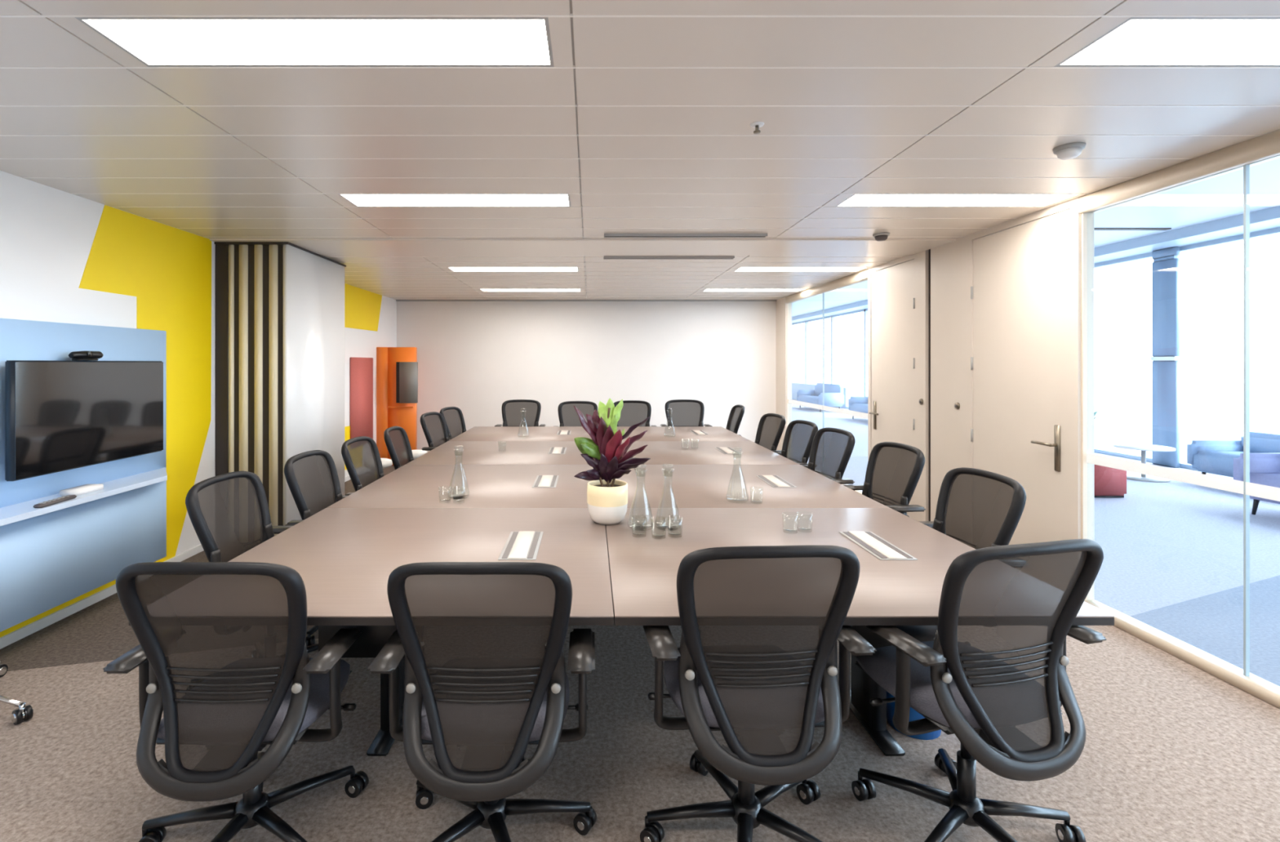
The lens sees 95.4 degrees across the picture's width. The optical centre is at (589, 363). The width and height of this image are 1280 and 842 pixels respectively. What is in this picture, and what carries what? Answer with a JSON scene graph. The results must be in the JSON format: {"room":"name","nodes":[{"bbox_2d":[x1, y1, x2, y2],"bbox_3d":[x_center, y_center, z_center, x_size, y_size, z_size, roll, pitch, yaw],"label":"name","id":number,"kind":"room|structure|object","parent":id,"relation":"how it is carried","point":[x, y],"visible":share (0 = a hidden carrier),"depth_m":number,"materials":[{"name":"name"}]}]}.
{"room":"conference room","nodes":[
{"label":"conference room","id":0,"kind":"room"},
{"bbox_2d":[0,170,396,637],"bbox_3d":[-3.208,0.095,3.775,0.123,2.850,11.550,0,0,0],"label":"wall","id":1,"kind":"structure","parent":0,"point":[65,257],"depth_m":4.12,"materials":[{"name":"white"}]},
{"bbox_2d":[0,318,167,631],"bbox_3d":[-2.958,0.537,2.655,0.376,1.535,2.910,0,0,0],"label":"media wall panel","id":2,"kind":"object","parent":1,"relation":"attached to","point":[51,556],"visible":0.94,"depth_m":3.26,"materials":[{"name":"blue paint"}]},
{"bbox_2d":[33,494,76,507],"bbox_3d":[-2.810,0.724,3.050,0.044,0.021,0.230,0,0,-6],"label":"remote control","id":3,"kind":"object","parent":2,"relation":"on","point":[64,498],"visible":1,"depth_m":3.02,"materials":[{"name":"grey plastic"}]},
{"bbox_2d":[59,484,103,495],"bbox_3d":[-2.890,0.720,3.300,0.100,0.030,0.180,0,0,0],"label":"box","id":4,"kind":"object","parent":2,"relation":"on","point":[86,488],"visible":0.97,"depth_m":3.26,"materials":[{"name":"white plastic"}]},
{"bbox_2d":[0,466,167,525],"bbox_3d":[-2.885,0.750,2.650,0.230,0.030,2.900,0,0,0],"label":"shelf","id":5,"kind":"object","parent":2,"relation":"attached to","point":[16,510],"depth_m":3.23,"materials":[{"name":"blue"}]},
{"bbox_2d":[4,360,163,480],"bbox_3d":[-2.948,0.290,3.435,0.096,0.610,1.030,0,0,0],"label":"wall screen","id":6,"kind":"object","parent":2,"relation":"attached to","point":[60,415],"visible":1,"depth_m":3.27,"materials":[{"name":"black glass"}]},
{"bbox_2d":[68,351,103,360],"bbox_3d":[-2.924,-0.044,3.368,0.062,0.056,0.202,0,0,0],"label":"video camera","id":7,"kind":"object","parent":6,"relation":"on","point":[74,355],"visible":1,"depth_m":3.35,"materials":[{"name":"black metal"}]},
{"bbox_2d":[0,475,351,648],"bbox_3d":[-3.143,1.492,3.719,0.014,0.055,11.438,0,0,0],"label":"baseboard","id":8,"kind":"structure","parent":1,"relation":"attached to","point":[6,640],"depth_m":3.49,"materials":[{"name":"white plastic"}]},
{"bbox_2d":[349,356,373,439],"bbox_3d":[-3.135,0.520,7.975,0.030,1.200,0.750,0,0,0],"label":"pinboard","id":9,"kind":"object","parent":1,"relation":"attached to","point":[361,369],"visible":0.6,"depth_m":7.91,"materials":[{"name":"red fabric"}]},
{"bbox_2d":[396,301,776,451],"bbox_3d":[-0.090,0.095,9.510,6.360,2.850,0.120,0,0,0],"label":"wall","id":10,"kind":"structure","parent":0,"point":[474,357],"depth_m":9.45,"materials":[{"name":"white paint"}]},
{"bbox_2d":[395,299,776,301],"bbox_3d":[-0.060,-1.020,9.434,6.180,0.019,0.029,0,0,0],"label":"trim","id":11,"kind":"structure","parent":10,"relation":"attached to","point":[396,300],"depth_m":9.42,"materials":[{"name":"grey plastic"}]},
{"bbox_2d":[0,0,1279,299],"bbox_3d":[-0.090,-1.179,3.725,6.360,0.302,11.690,0,0,0],"label":"ceiling","id":12,"kind":"structure","parent":0,"point":[645,111],"depth_m":2.49,"materials":[{"name":"white metal"}]},
{"bbox_2d":[75,17,554,66],"bbox_3d":[-0.830,-1.045,1.870,1.410,0.030,0.292,0,0,0],"label":"recessed light","id":13,"kind":"object","parent":12,"relation":"in","point":[154,42],"visible":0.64,"depth_m":1.88,"materials":[{"name":"grey plastic"}]},
{"bbox_2d":[337,193,570,206],"bbox_3d":[-0.830,-1.045,3.670,1.410,0.030,0.292,0,0,0],"label":"recessed light","id":14,"kind":"object","parent":12,"relation":"in","point":[357,199],"visible":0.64,"depth_m":3.68,"materials":[{"name":"grey plastic"}]},
{"bbox_2d":[447,266,578,271],"bbox_3d":[-0.830,-1.045,6.370,1.410,0.030,0.292,0,0,0],"label":"recessed light","id":15,"kind":"object","parent":12,"relation":"in","point":[453,268],"visible":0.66,"depth_m":6.42,"materials":[{"name":"grey plastic"}]},
{"bbox_2d":[451,267,577,270],"bbox_3d":[-0.830,-1.047,6.370,1.386,0.010,0.264,0,0,0],"label":"diffuser","id":16,"kind":"object","parent":15,"relation":"attached to","point":[452,268],"depth_m":6.42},
{"bbox_2d":[480,288,581,291],"bbox_3d":[-0.830,-1.045,8.170,1.410,0.030,0.292,0,0,0],"label":"recessed light","id":17,"kind":"object","parent":12,"relation":"in","point":[482,290],"visible":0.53,"depth_m":8.29,"materials":[{"name":"grey plastic"}]},
{"bbox_2d":[482,288,580,290],"bbox_3d":[-0.830,-1.047,8.170,1.386,0.010,0.264,0,0,0],"label":"diffuser","id":18,"kind":"object","parent":17,"relation":"attached to","point":[482,289],"depth_m":8.22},
{"bbox_2d":[208,238,955,254],"bbox_3d":[-0.060,-1.024,5.130,6.180,0.012,0.660,0,0,0],"label":"ceiling beam","id":19,"kind":"structure","parent":12,"relation":"attached to","point":[319,246],"depth_m":5.01,"materials":[{"name":"white paint"}]},
{"bbox_2d":[603,255,734,258],"bbox_3d":[0.760,-1.020,5.600,1.256,0.020,0.060,0,0,0],"label":"air slot","id":20,"kind":"object","parent":12,"relation":"attached to","point":[605,256],"visible":1,"depth_m":5.57,"materials":[{"name":"grey plastic"}]},
{"bbox_2d":[604,233,767,237],"bbox_3d":[0.760,-1.020,4.630,1.296,0.020,0.060,0,0,0],"label":"air slot","id":21,"kind":"object","parent":12,"relation":"attached to","point":[606,235],"visible":1,"depth_m":4.60,"materials":[{"name":"grey plastic"}]},
{"bbox_2d":[702,288,804,291],"bbox_3d":[2.300,-1.045,8.170,1.380,0.030,0.292,0,0,0],"label":"recessed light","id":22,"kind":"object","parent":12,"relation":"in","point":[705,290],"visible":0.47,"depth_m":8.29,"materials":[{"name":"grey plastic"}]},
{"bbox_2d":[704,288,800,290],"bbox_3d":[2.300,-1.047,8.170,1.356,0.010,0.264,0,0,0],"label":"diffuser","id":23,"kind":"object","parent":22,"relation":"attached to","point":[705,289],"depth_m":8.21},
{"bbox_2d":[750,121,764,133],"bbox_3d":[0.720,-1.012,2.500,0.060,0.036,0.060,0,0,0],"label":"sprinkler","id":24,"kind":"object","parent":12,"relation":"attached to","point":[756,125],"visible":1,"depth_m":2.49,"materials":[{"name":"silver metal"}]},
{"bbox_2d":[733,266,867,271],"bbox_3d":[2.300,-1.045,6.370,1.380,0.030,0.292,0,0,0],"label":"recessed light","id":25,"kind":"object","parent":12,"relation":"in","point":[740,268],"visible":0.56,"depth_m":6.42,"materials":[{"name":"white plastic"}]},
{"bbox_2d":[737,267,861,270],"bbox_3d":[2.300,-1.047,6.370,1.356,0.010,0.264,0,0,0],"label":"diffuser","id":26,"kind":"object","parent":25,"relation":"attached to","point":[740,268],"depth_m":6.42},
{"bbox_2d":[872,231,889,240],"bbox_3d":[2.320,-1.004,4.620,0.124,0.052,0.124,0,0,0],"label":"smoke detector","id":27,"kind":"object","parent":12,"relation":"attached to","point":[882,236],"visible":1,"depth_m":4.58,"materials":[{"name":"grey plastic"}]},
{"bbox_2d":[835,193,1081,206],"bbox_3d":[2.300,-1.045,3.670,1.380,0.030,0.292,0,0,0],"label":"recessed light","id":28,"kind":"object","parent":12,"relation":"in","point":[856,199],"visible":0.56,"depth_m":3.68,"materials":[{"name":"grey plastic"}]},
{"bbox_2d":[1052,142,1086,159],"bbox_3d":[2.280,-1.004,2.760,0.124,0.052,0.124,0,0,0],"label":"smoke detector","id":29,"kind":"object","parent":12,"relation":"attached to","point":[1067,151],"visible":1,"depth_m":2.73,"materials":[{"name":"grey plastic"}]},
{"bbox_2d":[1053,17,1279,66],"bbox_3d":[2.300,-1.045,1.870,1.380,0.030,0.292,0,0,0],"label":"recessed light","id":30,"kind":"object","parent":12,"relation":"in","point":[1136,42],"visible":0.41,"depth_m":1.90,"materials":[{"name":"grey plastic"}]},
{"bbox_2d":[0,399,1279,841],"bbox_3d":[2.800,1.580,11.500,12.200,0.120,31.200,0,0,0],"label":"floor","id":31,"kind":"structure","parent":0,"point":[1173,750],"depth_m":2.29,"materials":[{"name":"carpet"}]},
{"bbox_2d":[0,660,33,724],"bbox_3d":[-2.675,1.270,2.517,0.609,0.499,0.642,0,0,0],"label":"office chair","id":32,"kind":"object","parent":31,"relation":"on","point":[24,712],"visible":1,"depth_m":2.46,"materials":[{"name":"silver metal"}]},
{"bbox_2d":[102,561,368,841],"bbox_3d":[-1.075,1.032,1.831,0.656,0.974,0.636,0,0,0],"label":"mesh office chair","id":33,"kind":"object","parent":31,"relation":"on","point":[221,651],"visible":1,"depth_m":1.68,"materials":[{"name":"grey fabric"}]},
{"bbox_2d":[185,471,318,653],"bbox_3d":[-1.486,1.024,2.724,0.665,0.989,0.672,0,0,4],"label":"mesh office chair","id":34,"kind":"object","parent":31,"relation":"on","point":[228,513],"visible":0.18,"depth_m":2.74,"materials":[{"name":"grey fabric"}]},
{"bbox_2d":[214,241,346,535],"bbox_3d":[-2.839,0.246,5.440,0.618,2.528,1.160,0,0,0],"label":"column","id":35,"kind":"structure","parent":31,"relation":"on","point":[280,305],"depth_m":4.90,"materials":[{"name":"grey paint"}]},
{"bbox_2d":[284,449,347,646],"bbox_3d":[-1.450,1.022,3.401,0.645,0.994,0.680,0,0,0],"label":"mesh office chair","id":36,"kind":"object","parent":31,"relation":"on","point":[312,477],"visible":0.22,"depth_m":3.40,"materials":[{"name":"grey fabric"}]},
{"bbox_2d":[341,435,384,495],"bbox_3d":[-1.431,1.022,4.070,0.632,0.994,0.656,0,0,0],"label":"mesh office chair","id":37,"kind":"object","parent":31,"relation":"on","point":[361,456],"visible":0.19,"depth_m":4.09,"materials":[{"name":"grey fabric"}]},
{"bbox_2d":[380,457,392,467],"bbox_3d":[-2.410,1.308,6.600,0.400,0.425,0.400,0,0,0],"label":"stool","id":38,"kind":"object","parent":31,"relation":"on","point":[386,462],"visible":0.14,"depth_m":6.54,"materials":[{"name":"white"}]},
{"bbox_2d":[376,346,417,465],"bbox_3d":[-2.874,0.640,8.950,0.549,1.760,0.800,0,0,0],"label":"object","id":39,"kind":"object","parent":31,"relation":"on","point":[389,413],"visible":0.62,"depth_m":8.60,"materials":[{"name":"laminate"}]},
{"bbox_2d":[395,361,417,403],"bbox_3d":[-2.680,0.280,8.523,0.320,0.600,0.145,0,0,0],"label":"display","id":40,"kind":"object","parent":39,"relation":"attached to","point":[406,372],"visible":1,"depth_m":8.45,"materials":[{"name":"grey"}]},
{"bbox_2d":[383,426,413,469],"bbox_3d":[-1.373,1.023,4.773,0.669,0.990,0.667,0,0,-4],"label":"mesh office chair","id":41,"kind":"object","parent":31,"relation":"on","point":[396,437],"visible":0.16,"depth_m":4.80,"materials":[{"name":"grey fabric"}]},
{"bbox_2d":[411,449,426,459],"bbox_3d":[-2.190,1.308,7.250,0.400,0.425,0.400,0,0,0],"label":"stool","id":42,"kind":"object","parent":31,"relation":"on","point":[416,453],"visible":0.22,"depth_m":7.15,"materials":[{"name":"white"}]},
{"bbox_2d":[420,411,450,450],"bbox_3d":[-1.449,1.018,6.040,0.645,1.000,0.668,0,0,8],"label":"mesh office chair","id":43,"kind":"object","parent":31,"relation":"on","point":[433,425],"visible":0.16,"depth_m":6.09,"materials":[{"name":"grey fabric"}]},
{"bbox_2d":[439,406,466,439],"bbox_3d":[-1.433,1.017,6.770,0.640,1.004,0.656,0,0,12],"label":"mesh office chair","id":44,"kind":"object","parent":31,"relation":"on","point":[453,416],"visible":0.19,"depth_m":6.86,"materials":[{"name":"grey fabric"}]},
{"bbox_2d":[367,561,596,841],"bbox_3d":[-0.309,1.033,1.837,0.664,0.970,0.664,0,0,0],"label":"mesh office chair","id":45,"kind":"object","parent":31,"relation":"on","point":[486,678],"visible":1,"depth_m":1.67,"materials":[{"name":"grey fabric"}]},
{"bbox_2d":[494,399,546,426],"bbox_3d":[-0.915,1.002,7.521,0.656,1.034,0.636,0,0,0],"label":"mesh office chair","id":46,"kind":"object","parent":31,"relation":"on","point":[513,411],"visible":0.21,"depth_m":7.71,"materials":[{"name":"grey fabric"}]},
{"bbox_2d":[557,400,597,426],"bbox_3d":[-0.156,1.011,7.447,0.664,1.016,0.664,0,0,0],"label":"mesh office chair","id":47,"kind":"object","parent":31,"relation":"on","point":[568,415],"visible":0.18,"depth_m":7.65,"materials":[{"name":"grey fabric"}]},
{"bbox_2d":[448,426,750,440],"bbox_3d":[0.098,1.150,6.487,3.045,0.740,1.339,0,0,0],"label":"conference table","id":48,"kind":"object","parent":31,"relation":"on","point":[476,433],"visible":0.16,"depth_m":6.47,"materials":[{"name":"beige laminate"}]},
{"bbox_2d":[556,430,571,434],"bbox_3d":[-0.290,0.777,6.516,0.150,0.006,0.380,0,0,0],"label":"module","id":49,"kind":"object","parent":48,"relation":"on","point":[560,432],"visible":1,"depth_m":6.49,"materials":[{"name":"grey plastic"}]},
{"bbox_2d":[689,430,708,434],"bbox_3d":[1.225,0.777,6.516,0.150,0.006,0.380,0,0,0],"label":"module","id":50,"kind":"object","parent":48,"relation":"on","point":[695,432],"visible":1,"depth_m":6.49,"materials":[{"name":"grey plastic"}]},
{"bbox_2d":[405,440,799,464],"bbox_3d":[0.098,1.150,5.145,3.045,0.740,1.339,0,0,0],"label":"conference table","id":51,"kind":"object","parent":31,"relation":"on","point":[473,452],"visible":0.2,"depth_m":4.96,"materials":[{"name":"beige laminate"}]},
{"bbox_2d":[547,446,566,453],"bbox_3d":[-0.290,0.777,5.174,0.150,0.006,0.380,0,0,0],"label":"module","id":52,"kind":"object","parent":51,"relation":"on","point":[557,450],"visible":1,"depth_m":5.15,"materials":[{"name":"grey plastic"}]},
{"bbox_2d":[715,446,740,453],"bbox_3d":[1.225,0.777,5.174,0.150,0.006,0.380,0,0,0],"label":"module","id":53,"kind":"object","parent":51,"relation":"on","point":[724,450],"visible":0.94,"depth_m":5.15,"materials":[{"name":"grey plastic"}]},
{"bbox_2d":[326,464,888,507],"bbox_3d":[0.098,1.150,3.803,3.045,0.740,1.339,0,0,0],"label":"conference table","id":54,"kind":"object","parent":31,"relation":"on","point":[408,486],"visible":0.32,"depth_m":3.58,"materials":[{"name":"beige laminate"}]},
{"bbox_2d":[448,444,469,499],"bbox_3d":[-0.760,0.625,3.360,0.124,0.301,0.124,0,0,0],"label":"glass carafe","id":55,"kind":"object","parent":54,"relation":"on","point":[457,445],"visible":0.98,"depth_m":3.36,"materials":[{"name":"clear glass"}]},
{"bbox_2d":[532,475,559,487],"bbox_3d":[-0.290,0.777,3.832,0.150,0.006,0.380,0,0,0],"label":"module","id":56,"kind":"object","parent":54,"relation":"on","point":[541,481],"visible":1,"depth_m":3.80,"materials":[{"name":"grey plastic"}]},
{"bbox_2d":[725,447,748,502],"bbox_3d":[0.830,0.625,3.270,0.124,0.301,0.124,0,0,0],"label":"glass carafe","id":57,"kind":"object","parent":54,"relation":"on","point":[733,447],"visible":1,"depth_m":3.26,"materials":[{"name":"clear glass"}]},
{"bbox_2d":[755,475,796,487],"bbox_3d":[1.225,0.777,3.832,0.150,0.006,0.380,0,0,0],"label":"module","id":58,"kind":"object","parent":54,"relation":"on","point":[775,481],"visible":1,"depth_m":3.80,"materials":[{"name":"grey plastic"}]},
{"bbox_2d":[128,507,1114,755],"bbox_3d":[0.098,1.150,2.461,3.045,0.740,1.339,0,0,0],"label":"conference table","id":59,"kind":"object","parent":31,"relation":"on","point":[344,558],"visible":0.65,"depth_m":2.38,"materials":[{"name":"beige laminate"}]},
{"bbox_2d":[497,530,543,559],"bbox_3d":[-0.290,0.777,2.490,0.150,0.006,0.380,0,0,0],"label":"module","id":60,"kind":"object","parent":59,"relation":"on","point":[521,544],"visible":1,"depth_m":2.46,"materials":[{"name":"grey plastic"}]},
{"bbox_2d":[573,398,650,524],"bbox_3d":[0.104,0.475,2.861,0.375,0.609,0.201,0,0,-5],"label":"potted plant","id":61,"kind":"object","parent":59,"relation":"on","point":[610,460],"visible":0.99,"depth_m":2.83,"materials":[{"name":"purple plant"}]},
{"bbox_2d":[631,518,647,536],"bbox_3d":[0.222,0.737,2.620,0.072,0.085,0.072,0,0,0],"label":"glass tumbler","id":62,"kind":"object","parent":59,"relation":"on","point":[637,518],"visible":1,"depth_m":2.61,"materials":[{"name":"clear glass"}]},
{"bbox_2d":[627,463,653,530],"bbox_3d":[0.240,0.625,2.740,0.124,0.301,0.124,0,0,0],"label":"glass carafe","id":63,"kind":"object","parent":59,"relation":"on","point":[636,464],"visible":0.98,"depth_m":2.73,"materials":[{"name":"clear glass"}]},
{"bbox_2d":[650,519,666,537],"bbox_3d":[0.308,0.737,2.600,0.072,0.085,0.072,0,0,0],"label":"glass tumbler","id":64,"kind":"object","parent":59,"relation":"on","point":[664,519],"visible":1,"depth_m":2.59,"materials":[{"name":"clear glass"}]},
{"bbox_2d":[654,463,680,530],"bbox_3d":[0.368,0.625,2.740,0.124,0.301,0.124,0,0,0],"label":"glass carafe","id":65,"kind":"object","parent":59,"relation":"on","point":[663,464],"visible":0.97,"depth_m":2.73,"materials":[{"name":"clear glass"}]},
{"bbox_2d":[667,515,682,537],"bbox_3d":[0.384,0.737,2.620,0.072,0.085,0.072,0,0,0],"label":"glass tumbler","id":66,"kind":"object","parent":59,"relation":"on","point":[682,516],"visible":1,"depth_m":2.61,"materials":[{"name":"clear glass"}]},
{"bbox_2d":[782,514,798,533],"bbox_3d":[0.925,0.737,2.680,0.072,0.085,0.072,0,0,0],"label":"glass tumbler","id":67,"kind":"object","parent":59,"relation":"on","point":[786,514],"visible":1,"depth_m":2.67,"materials":[{"name":"clear glass"}]},
{"bbox_2d":[839,530,917,559],"bbox_3d":[1.225,0.777,2.490,0.150,0.006,0.380,0,0,0],"label":"module","id":68,"kind":"object","parent":59,"relation":"on","point":[871,542],"visible":1,"depth_m":2.46,"materials":[{"name":"grey plastic"}]},
{"bbox_2d":[613,400,656,426],"bbox_3d":[0.544,1.008,7.512,0.668,1.020,0.670,0,0,0],"label":"mesh office chair","id":69,"kind":"object","parent":31,"relation":"on","point":[633,411],"visible":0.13,"depth_m":7.68,"materials":[{"name":"grey fabric"}]},
{"bbox_2d":[660,399,711,426],"bbox_3d":[1.268,1.003,7.537,0.671,1.030,0.664,0,0,0],"label":"mesh office chair","id":70,"kind":"object","parent":31,"relation":"on","point":[685,412],"visible":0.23,"depth_m":7.71,"materials":[{"name":"grey fabric"}]},
{"bbox_2d":[725,404,744,435],"bbox_3d":[1.579,1.013,7.011,0.660,1.010,0.662,0,0,2],"label":"mesh office chair","id":71,"kind":"object","parent":31,"relation":"on","point":[737,411],"visible":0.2,"depth_m":7.06,"materials":[{"name":"grey fabric"}]},
{"bbox_2d":[640,544,876,841],"bbox_3d":[0.490,1.011,1.865,0.669,1.016,0.671,0,0,-3],"label":"mesh office chair","id":72,"kind":"object","parent":31,"relation":"on","point":[762,626],"visible":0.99,"depth_m":1.68,"materials":[{"name":"grey fabric"}]},
{"bbox_2d":[753,413,786,452],"bbox_3d":[1.606,1.012,5.763,0.638,1.014,0.656,0,0,-6],"label":"mesh office chair","id":73,"kind":"object","parent":31,"relation":"on","point":[771,427],"visible":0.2,"depth_m":5.81,"materials":[{"name":"grey fabric"}]},
{"bbox_2d":[775,419,817,464],"bbox_3d":[1.644,1.012,5.068,0.630,1.014,0.656,0,0,-5],"label":"mesh office chair","id":74,"kind":"object","parent":31,"relation":"on","point":[799,434],"visible":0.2,"depth_m":5.12,"materials":[{"name":"grey fabric"}]},
{"bbox_2d":[796,382,844,411],"bbox_3d":[7.520,1.096,19.000,0.800,0.852,2.080,0,0,0],"label":"sofa","id":75,"kind":"object","parent":31,"relation":"on","point":[833,393],"visible":0.79,"depth_m":18.34,"materials":[{"name":"blue fabric"}]},
{"bbox_2d":[800,426,855,484],"bbox_3d":[1.636,1.008,4.347,0.663,1.020,0.671,0,0,-6],"label":"mesh office chair","id":76,"kind":"object","parent":31,"relation":"on","point":[832,448],"visible":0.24,"depth_m":4.38,"materials":[{"name":"grey fabric"}]},
{"bbox_2d":[848,396,867,418],"bbox_3d":[7.520,1.096,15.000,0.800,0.852,2.080,0,0,0],"label":"sofa","id":77,"kind":"object","parent":31,"relation":"on","point":[860,404],"visible":0.14,"depth_m":15.86,"materials":[{"name":"blue fabric"}]},
{"bbox_2d":[843,441,925,516],"bbox_3d":[1.774,1.017,3.681,0.638,1.004,0.664,0,0,-4],"label":"mesh office chair","id":78,"kind":"object","parent":31,"relation":"on","point":[894,470],"visible":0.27,"depth_m":3.70,"materials":[{"name":"grey fabric"}]},
{"bbox_2d":[886,691,941,739],"bbox_3d":[1.360,1.361,2.440,0.276,0.318,0.276,0,0,0],"label":"waste bin","id":79,"kind":"object","parent":31,"relation":"on","point":[913,714],"visible":0.08,"depth_m":2.35,"materials":[{"name":"blue plastic"}]},
{"bbox_2d":[919,466,1026,549],"bbox_3d":[1.667,1.023,2.804,0.645,0.990,0.683,0,0,-2],"label":"mesh office chair","id":80,"kind":"object","parent":31,"relation":"on","point":[976,508],"visible":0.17,"depth_m":2.81,"materials":[{"name":"grey fabric"}]},
{"bbox_2d":[851,538,1106,841],"bbox_3d":[1.211,1.007,1.832,0.662,1.024,0.636,0,0,-13],"label":"mesh office chair","id":81,"kind":"object","parent":31,"relation":"on","point":[993,676],"visible":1,"depth_m":1.69,"materials":[{"name":"grey fabric"}]},
{"bbox_2d":[1093,464,1126,497],"bbox_3d":[5.800,1.310,6.800,0.540,0.420,0.540,0,0,0],"label":"pouf","id":82,"kind":"object","parent":31,"relation":"on","point":[1108,482],"visible":0.2,"depth_m":6.53,"materials":[{"name":"fabric"}]},
{"bbox_2d":[1112,443,1175,482],"bbox_3d":[7.300,1.308,7.650,0.600,0.425,0.600,0,0,0],"label":"side table","id":83,"kind":"object","parent":31,"relation":"on","point":[1143,447],"visible":0.93,"depth_m":7.58,"materials":[{"name":"white plastic"}]},
{"bbox_2d":[1186,431,1279,477],"bbox_3d":[8.020,1.191,6.720,0.800,0.662,1.480,0,0,0],"label":"sofa","id":84,"kind":"object","parent":31,"relation":"on","point":[1211,456],"visible":0.5,"depth_m":7.17,"materials":[{"name":"blue fabric"}]},
{"bbox_2d":[1233,453,1279,514],"bbox_3d":[7.020,1.061,5.451,0.800,0.922,1.130,0,0,-3],"label":"sofa","id":85,"kind":"object","parent":31,"relation":"on","point":[1264,468],"visible":0.6,"depth_m":5.83,"materials":[{"name":"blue fabric"}]},
{"bbox_2d":[776,128,1278,599],"bbox_3d":[3.080,-0.160,11.500,0.100,3.360,31.000,0,0,0],"label":"wall","id":86,"kind":"structure","parent":0,"point":[944,273],"depth_m":4.91,"materials":[{"name":"beige paint"}]},
{"bbox_2d":[785,269,867,493],"bbox_3d":[3.080,0.245,7.655,0.100,2.550,2.670,0,0,0],"label":"window","id":87,"kind":"structure","parent":86,"relation":"in","point":[862,276],"depth_m":7.65,"materials":[{"name":"beige metal"}]},
{"bbox_2d":[868,258,915,519],"bbox_3d":[3.029,0.270,5.833,0.113,2.489,0.845,0,0,0],"label":"door","id":88,"kind":"structure","parent":86,"relation":"in","point":[892,287],"depth_m":5.80,"materials":[{"name":"beige paint"}]},
{"bbox_2d":[919,398,923,404],"bbox_3d":[3.022,0.350,5.300,0.016,0.060,0.060,0,0,0],"label":"lock","id":89,"kind":"object","parent":86,"relation":"attached to","point":[921,400],"visible":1,"depth_m":5.29,"materials":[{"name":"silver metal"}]},
{"bbox_2d":[954,401,959,408],"bbox_3d":[3.022,0.350,4.780,0.016,0.060,0.060,0,0,0],"label":"lock","id":90,"kind":"object","parent":86,"relation":"attached to","point":[957,405],"visible":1,"depth_m":4.77,"materials":[{"name":"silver metal"}]},
{"bbox_2d":[970,208,1070,544],"bbox_3d":[3.029,0.270,4.136,0.113,2.489,0.945,0,0,0],"label":"door","id":91,"kind":"structure","parent":86,"relation":"in","point":[1020,289],"depth_m":4.03,"materials":[{"name":"beige paint"}]},
{"bbox_2d":[1078,128,1279,708],"bbox_3d":[3.080,0.245,0.800,0.100,2.550,5.600,0,0,0],"label":"window frame","id":92,"kind":"structure","parent":86,"relation":"in","point":[1264,148],"depth_m":2.97,"materials":[{"name":"beige"}]},
{"bbox_2d":[791,158,1279,316],"bbox_3d":[6.015,-1.890,11.500,5.770,0.100,31.000,0,0,0],"label":"ceiling","id":93,"kind":"structure","parent":0,"point":[1221,197],"depth_m":6.94,"materials":[{"name":"white paint"}]},
{"bbox_2d":[791,205,1279,323],"bbox_3d":[8.315,-1.770,11.500,0.530,0.140,31.000,0,0,0],"label":"ceiling beam","id":94,"kind":"structure","parent":93,"relation":"attached to","point":[1268,218],"depth_m":8.08,"materials":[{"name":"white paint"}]},
{"bbox_2d":[1093,227,1171,230],"bbox_3d":[7.250,-1.832,7.920,1.300,0.014,0.080,0,0,0],"label":"air slot","id":95,"kind":"object","parent":93,"relation":"attached to","point":[1095,228],"visible":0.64,"depth_m":7.89,"materials":[{"name":"grey metal"}]},
{"bbox_2d":[791,226,1279,467],"bbox_3d":[8.672,-0.160,11.500,0.355,3.360,31.000,0,0,0],"label":"column","id":96,"kind":"structure","parent":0,"point":[796,386],"depth_m":8.57,"materials":[{"name":"blue paint"}]},
{"bbox_2d":[791,226,1279,470],"bbox_3d":[8.670,-0.090,11.500,0.100,3.220,31.100,0,0,0],"label":"window frame","id":97,"kind":"structure","parent":96,"relation":"attached to","point":[1276,230],"depth_m":9.59,"materials":[{"name":"blue paint"}]},
{"label":"outside","id":98,"kind":"structure","parent":0,"visible":0},
{"bbox_2d":[1180,296,1279,462],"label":"window","id":99,"kind":"structure","parent":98,"point":[1211,334],"depth_m":41.93,"materials":[{"name":"white"}]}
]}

